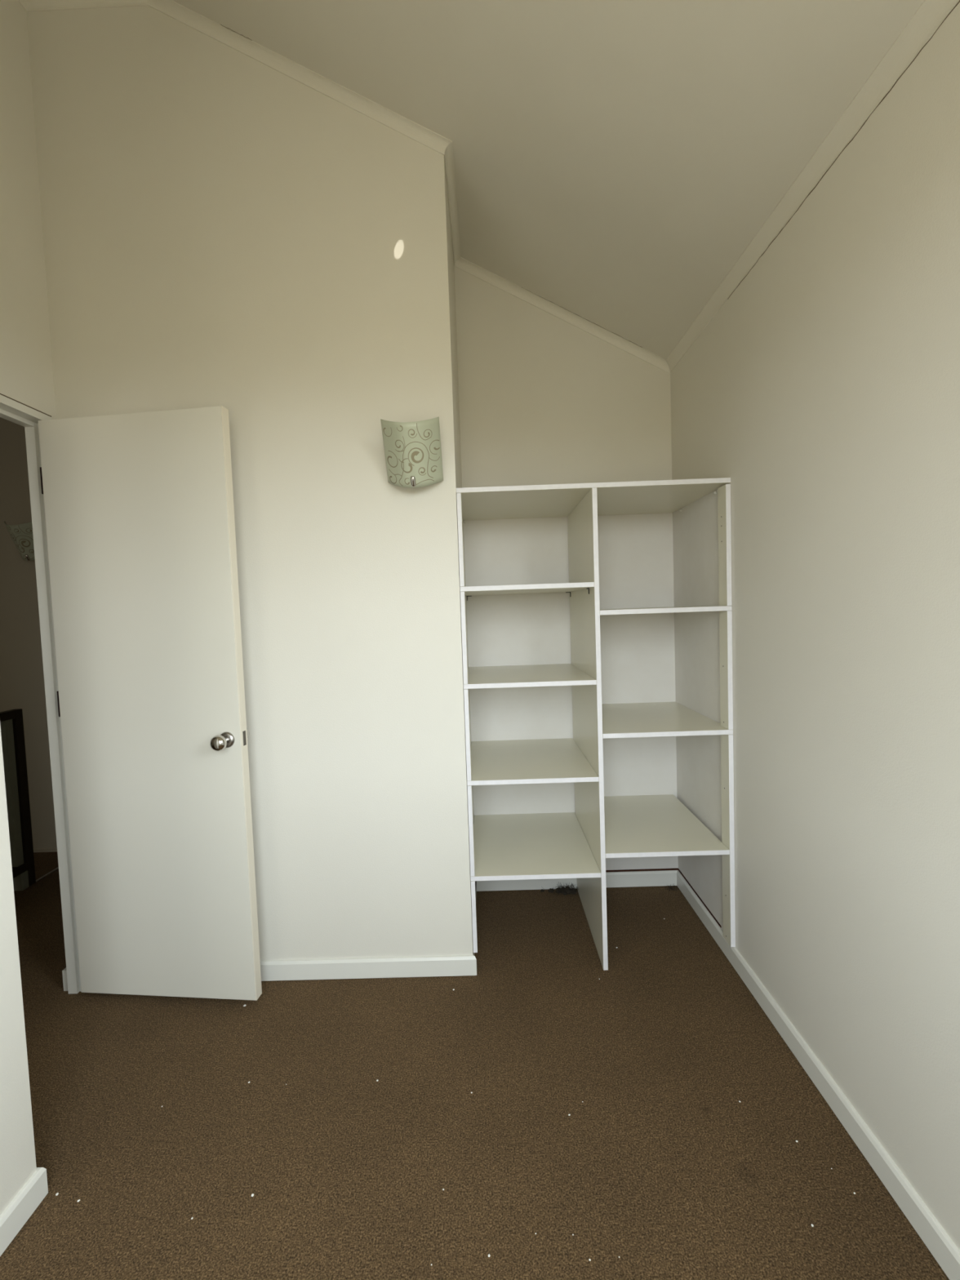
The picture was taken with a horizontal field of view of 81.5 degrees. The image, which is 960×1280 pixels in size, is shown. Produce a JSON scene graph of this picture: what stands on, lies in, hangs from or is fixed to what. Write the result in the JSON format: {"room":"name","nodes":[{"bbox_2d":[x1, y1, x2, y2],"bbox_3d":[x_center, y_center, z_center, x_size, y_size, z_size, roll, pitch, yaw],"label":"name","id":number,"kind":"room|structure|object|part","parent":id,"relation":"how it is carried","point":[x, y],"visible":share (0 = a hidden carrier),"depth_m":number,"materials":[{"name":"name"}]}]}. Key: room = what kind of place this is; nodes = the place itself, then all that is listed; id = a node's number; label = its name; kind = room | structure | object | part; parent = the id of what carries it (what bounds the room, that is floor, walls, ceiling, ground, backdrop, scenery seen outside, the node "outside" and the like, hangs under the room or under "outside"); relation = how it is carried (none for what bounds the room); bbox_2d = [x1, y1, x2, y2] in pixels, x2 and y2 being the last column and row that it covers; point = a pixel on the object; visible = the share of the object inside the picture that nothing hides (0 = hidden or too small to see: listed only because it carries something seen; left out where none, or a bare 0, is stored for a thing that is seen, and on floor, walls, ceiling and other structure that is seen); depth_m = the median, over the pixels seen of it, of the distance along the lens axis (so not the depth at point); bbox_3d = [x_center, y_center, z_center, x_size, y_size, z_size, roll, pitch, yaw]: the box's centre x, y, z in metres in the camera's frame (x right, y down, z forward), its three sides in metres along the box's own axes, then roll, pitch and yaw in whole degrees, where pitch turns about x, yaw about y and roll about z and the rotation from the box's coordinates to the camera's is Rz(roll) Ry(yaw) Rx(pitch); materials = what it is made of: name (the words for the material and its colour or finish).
{"room":"empty bedroom","nodes":[
{"label":"empty bedroom","id":0,"kind":"room"},
{"bbox_2d":[0,0,56,1215],"bbox_3d":[-1.300,-0.373,0.741,0.459,3.373,2.389,-2,3,1],"label":"wall","id":1,"kind":"structure","parent":0,"point":[26,367],"depth_m":1.75,"materials":[{"name":"beige paint"}]},
{"bbox_2d":[17,0,26,11],"bbox_3d":[-1.494,-2.080,1.471,0.031,0.031,0.750,-2,3,1],"label":"trim","id":2,"kind":"structure","parent":1,"relation":"attached to","point":[23,2],"depth_m":1.83,"materials":[{"name":"beige paint"}]},
{"bbox_2d":[0,1167,48,1256],"bbox_3d":[-1.012,1.286,0.457,0.012,0.072,1.651,-2,3,1],"label":"baseboard","id":3,"kind":"structure","parent":1,"relation":"attached to","point":[16,1214],"depth_m":1.21,"materials":[{"name":"white wood"}]},
{"bbox_2d":[0,393,80,993],"bbox_3d":[-1.464,0.266,1.587,0.073,2.018,0.726,-2,3,1],"label":"trim","id":4,"kind":"structure","parent":1,"relation":"attached to","point":[11,410],"depth_m":1.92,"materials":[{"name":"white wood"}]},
{"bbox_2d":[62,967,67,991],"bbox_3d":[-1.468,1.185,2.602,0.033,0.075,1.225,-2,3,1],"label":"baseboard","id":5,"kind":"structure","parent":1,"relation":"attached to","point":[64,971],"depth_m":1.99,"materials":[{"name":"white wood"}]},
{"bbox_2d":[38,405,262,1000],"bbox_3d":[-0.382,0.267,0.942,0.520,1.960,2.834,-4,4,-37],"label":"door","id":6,"kind":"structure","parent":1,"relation":"in","point":[139,507],"depth_m":1.85,"materials":[{"name":"white wood"}]},
{"bbox_3d":[-0.835,0.329,1.789,0.052,0.052,0.059,-2,3,1],"label":"knob","id":7,"kind":"part","parent":6,"relation":"part of","materials":[{"name":"silver metal"}]},
{"bbox_3d":[-0.779,0.325,1.841,0.002,0.048,0.016,-2,3,6],"label":"latch plate","id":8,"kind":"part","parent":6,"relation":"part of","materials":[{"name":"grey metal"}]},
{"bbox_2d":[0,417,57,849],"bbox_3d":[-2.375,-0.090,3.207,1.774,2.620,0.100,-2,3,1],"label":"wall","id":9,"kind":"structure","parent":0,"point":[22,686],"depth_m":3.17,"materials":[{"name":"beige paint"}]},
{"bbox_2d":[4,520,35,560],"bbox_3d":[-2.483,-0.542,3.046,0.189,0.217,0.174,-2,3,1],"label":"wall lamp","id":10,"kind":"object","parent":9,"relation":"attached to","point":[21,535],"visible":0.71,"depth_m":3.01,"materials":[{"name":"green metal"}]},
{"bbox_2d":[10,848,57,853],"bbox_3d":[-2.330,1.214,3.221,1.774,0.012,0.012,-2,3,1],"label":"baseboard","id":11,"kind":"structure","parent":9,"relation":"attached to","point":[41,850],"depth_m":3.22,"materials":[{"name":"beige paint"}]},
{"bbox_2d":[26,5,476,960],"bbox_3d":[-0.792,-0.486,2.521,1.436,3.373,1.191,-2,3,1],"label":"wall","id":12,"kind":"structure","parent":0,"point":[220,228],"depth_m":1.90,"materials":[{"name":"beige paint"}]},
{"bbox_2d":[26,0,147,12],"bbox_3d":[-1.302,-2.106,1.828,0.408,0.031,0.031,-2,3,1],"label":"trim","id":13,"kind":"structure","parent":12,"relation":"attached to","point":[31,5],"depth_m":1.84,"materials":[{"name":"beige paint"}]},
{"bbox_2d":[146,0,452,155],"bbox_3d":[-0.594,-1.872,1.831,0.990,0.547,0.034,-2,3,1],"label":"trim","id":14,"kind":"structure","parent":12,"relation":"attached to","point":[366,107],"depth_m":1.84,"materials":[{"name":"beige paint"}]},
{"bbox_2d":[260,955,476,981],"bbox_3d":[-0.701,1.192,2.008,1.379,0.072,0.012,-2,3,1],"label":"baseboard","id":15,"kind":"structure","parent":12,"relation":"attached to","point":[451,965],"depth_m":2.00,"materials":[{"name":"white wood"}]},
{"bbox_2d":[380,417,443,488],"bbox_3d":[-0.223,-0.611,1.824,0.189,0.217,0.174,-2,3,1],"label":"wall lamp","id":16,"kind":"object","parent":12,"relation":"attached to","point":[412,450],"visible":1,"depth_m":1.80,"materials":[{"name":"green glass"}]},
{"bbox_2d":[444,142,460,265],"bbox_3d":[-0.103,-1.651,2.139,0.031,0.034,0.631,-2,3,1],"label":"trim","id":17,"kind":"structure","parent":12,"relation":"attached to","point":[448,157],"depth_m":2.08,"materials":[{"name":"beige paint"}]},
{"bbox_2d":[0,851,949,1279],"bbox_3d":[-1.136,1.335,1.417,4.401,0.120,3.800,-2,3,1],"label":"floor","id":18,"kind":"structure","parent":0,"point":[660,1167],"depth_m":1.42,"materials":[{"name":"brown carpet"}]},
{"bbox_2d":[0,708,35,890],"bbox_3d":[-2.312,0.831,2.097,0.047,0.895,1.445,-2,3,1],"label":"mirror","id":19,"kind":"object","parent":18,"relation":"on","point":[11,721],"visible":0.91,"depth_m":2.76,"materials":[{"name":"black"}]},
{"bbox_3d":[-2.325,0.406,2.052,0.040,0.040,1.400,-2,3,1],"label":"rail","id":20,"kind":"part","parent":19,"relation":"part of","materials":[{"name":"brown"}]},
{"bbox_3d":[-2.299,1.174,2.093,0.040,0.040,1.400,-2,3,1],"label":"rail","id":21,"kind":"part","parent":19,"relation":"part of","materials":[{"name":"brown"}]},
{"bbox_3d":[-2.302,0.793,2.796,0.040,0.895,0.045,-2,3,1],"label":"post","id":22,"kind":"part","parent":19,"relation":"part of","materials":[{"name":"brown"}]},
{"bbox_2d":[35,866,58,882],"bbox_3d":[-2.272,1.226,3.029,0.015,0.004,0.370,-2,3,1],"label":"trim strip","id":23,"kind":"object","parent":18,"relation":"on","point":[57,868],"visible":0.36,"depth_m":2.92,"materials":[{"name":"grey"}]},
{"bbox_2d":[540,881,577,896],"bbox_3d":[0.363,1.137,2.547,0.170,0.054,0.078,-2,3,1],"label":"clump","id":24,"kind":"object","parent":18,"relation":"on","point":[565,891],"visible":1,"depth_m":2.55,"materials":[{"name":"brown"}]},
{"bbox_2d":[456,477,735,970],"bbox_3d":[0.421,0.308,2.255,0.945,1.732,0.598,-2,3,1],"label":"shelving unit","id":25,"kind":"object","parent":18,"relation":"on","point":[562,845],"visible":1,"depth_m":2.08,"materials":[{"name":"white wood"}]},
{"bbox_3d":[-0.067,-0.348,1.960,0.015,0.321,0.067,-2,3,1],"label":"rail","id":26,"kind":"part","parent":25,"relation":"part of","materials":[{"name":"beige plastic"}]},
{"bbox_3d":[-0.055,-0.008,1.978,0.015,0.323,0.067,-2,3,1],"label":"rail","id":27,"kind":"part","parent":25,"relation":"part of","materials":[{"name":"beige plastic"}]},
{"bbox_3d":[-0.043,0.334,1.996,0.015,0.326,0.067,-2,3,1],"label":"rail","id":28,"kind":"part","parent":25,"relation":"part of","materials":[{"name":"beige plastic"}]},
{"bbox_3d":[-0.032,0.679,2.014,0.015,0.329,0.067,-2,3,1],"label":"rail","id":29,"kind":"part","parent":25,"relation":"part of","materials":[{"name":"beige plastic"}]},
{"bbox_3d":[-0.021,0.994,2.007,0.015,0.264,0.018,-2,3,1],"label":"rail","id":30,"kind":"part","parent":25,"relation":"part of","materials":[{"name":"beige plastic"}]},
{"bbox_3d":[0.166,-0.201,2.230,0.466,0.017,0.597,-2,3,1],"label":"shelf","id":31,"kind":"part","parent":25,"relation":"part of","materials":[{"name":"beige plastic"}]},
{"bbox_3d":[0.178,0.140,2.248,0.466,0.017,0.597,-2,3,1],"label":"shelf","id":32,"kind":"part","parent":25,"relation":"part of","materials":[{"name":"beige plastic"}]},
{"bbox_3d":[0.190,0.484,2.267,0.466,0.017,0.597,-2,3,1],"label":"shelf","id":33,"kind":"part","parent":25,"relation":"part of","materials":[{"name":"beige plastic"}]},
{"bbox_3d":[0.202,0.830,2.285,0.466,0.017,0.597,-2,3,1],"label":"shelf","id":34,"kind":"part","parent":25,"relation":"part of","materials":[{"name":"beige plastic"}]},
{"bbox_3d":[0.426,0.317,2.249,0.017,1.715,0.585,-2,3,1],"label":"divider panel","id":35,"kind":"part","parent":25,"relation":"part of","materials":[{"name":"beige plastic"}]},
{"bbox_3d":[0.392,-0.547,2.209,0.941,0.017,0.598,-2,3,1],"label":"panel","id":36,"kind":"part","parent":25,"relation":"part of","materials":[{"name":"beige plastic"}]},
{"bbox_3d":[0.648,-0.119,2.229,0.456,0.017,0.597,-2,3,1],"label":"shelf","id":37,"kind":"part","parent":25,"relation":"part of","materials":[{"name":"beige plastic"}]},
{"bbox_3d":[0.670,0.745,2.275,0.439,0.017,0.597,-2,3,1],"label":"shelf","id":38,"kind":"part","parent":25,"relation":"part of","materials":[{"name":"beige plastic"}]},
{"bbox_3d":[0.663,0.314,2.252,0.456,0.017,0.597,-2,3,1],"label":"shelf","id":39,"kind":"part","parent":25,"relation":"part of","materials":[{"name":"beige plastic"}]},
{"bbox_3d":[0.857,-0.328,1.950,0.016,0.416,0.067,-2,3,1],"label":"rail","id":40,"kind":"part","parent":25,"relation":"part of","materials":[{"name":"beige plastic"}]},
{"bbox_3d":[0.872,0.105,1.973,0.016,0.416,0.067,-2,3,1],"label":"rail","id":41,"kind":"part","parent":25,"relation":"part of","materials":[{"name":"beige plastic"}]},
{"bbox_3d":[0.894,0.714,2.006,0.016,0.769,0.067,-2,3,1],"label":"rail","id":42,"kind":"part","parent":25,"relation":"part of","materials":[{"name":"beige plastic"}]},
{"bbox_2d":[666,884,679,891],"bbox_3d":[0.880,1.133,2.553,0.061,0.019,0.056,-2,3,1],"label":"clump","id":43,"kind":"object","parent":18,"relation":"on","point":[669,888],"visible":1,"depth_m":2.56,"materials":[{"name":"brown"}]},
{"bbox_2d":[171,0,924,359],"bbox_3d":[-0.316,-1.637,0.961,2.547,1.242,3.229,-2,3,1],"label":"ceiling","id":44,"kind":"structure","parent":0,"point":[615,161],"depth_m":1.55,"materials":[{"name":"beige paint"}]},
{"bbox_2d":[453,266,678,870],"bbox_3d":[0.406,-0.275,2.573,0.942,2.862,0.100,-2,3,1],"label":"wall","id":45,"kind":"structure","parent":0,"point":[544,399],"depth_m":2.51,"materials":[{"name":"beige paint"}]},
{"bbox_2d":[453,257,670,373],"bbox_3d":[0.364,-1.431,2.444,0.942,0.536,0.034,-2,3,1],"label":"trim","id":46,"kind":"structure","parent":45,"relation":"attached to","point":[462,264],"depth_m":2.45,"materials":[{"name":"beige paint"}]},
{"bbox_3d":[0.424,0.261,2.552,0.942,1.636,0.001,-2,3,1],"label":"lining panel","id":47,"kind":"part","parent":45,"relation":"part of","materials":[{"name":"white paint"}]},
{"bbox_2d":[476,870,677,891],"bbox_3d":[0.453,1.121,2.592,0.942,0.072,0.012,-2,3,1],"label":"baseboard","id":48,"kind":"structure","parent":45,"relation":"attached to","point":[659,877],"depth_m":2.58,"materials":[{"name":"white wood"}]},
{"bbox_2d":[605,867,678,871],"bbox_3d":[0.693,1.073,2.591,0.455,0.008,0.003,-2,3,1],"label":"trim","id":49,"kind":"structure","parent":45,"relation":"attached to","point":[676,868],"depth_m":2.59,"materials":[{"name":"black"}]},
{"bbox_2d":[670,0,959,1250],"bbox_3d":[0.927,0.038,1.087,0.120,2.361,3.089,-2,3,1],"label":"wall","id":50,"kind":"structure","parent":0,"point":[825,387],"depth_m":1.30,"materials":[{"name":"beige paint"}]},
{"bbox_2d":[678,868,720,927],"bbox_3d":[0.919,1.078,2.352,0.002,0.008,0.471,-2,3,1],"label":"trim","id":51,"kind":"structure","parent":50,"relation":"attached to","point":[701,900],"depth_m":2.31,"materials":[{"name":"black"}]},
{"bbox_3d":[0.890,0.261,2.248,0.001,1.636,0.595,-2,3,1],"label":"lining panel","id":52,"kind":"part","parent":50,"relation":"part of","materials":[{"name":"white paint"}]},
{"bbox_2d":[666,0,959,372],"bbox_3d":[0.813,-1.125,0.976,0.027,0.050,2.989,-2,3,1],"label":"trim","id":53,"kind":"structure","parent":50,"relation":"attached to","point":[931,14],"depth_m":1.29,"materials":[{"name":"beige paint"}]},
{"bbox_2d":[676,870,959,1279],"bbox_3d":[0.901,1.185,1.100,0.012,0.072,2.989,-2,3,1],"label":"baseboard","id":54,"kind":"structure","parent":50,"relation":"attached to","point":[944,1250],"depth_m":1.36,"materials":[{"name":"white wood"}]}
]}

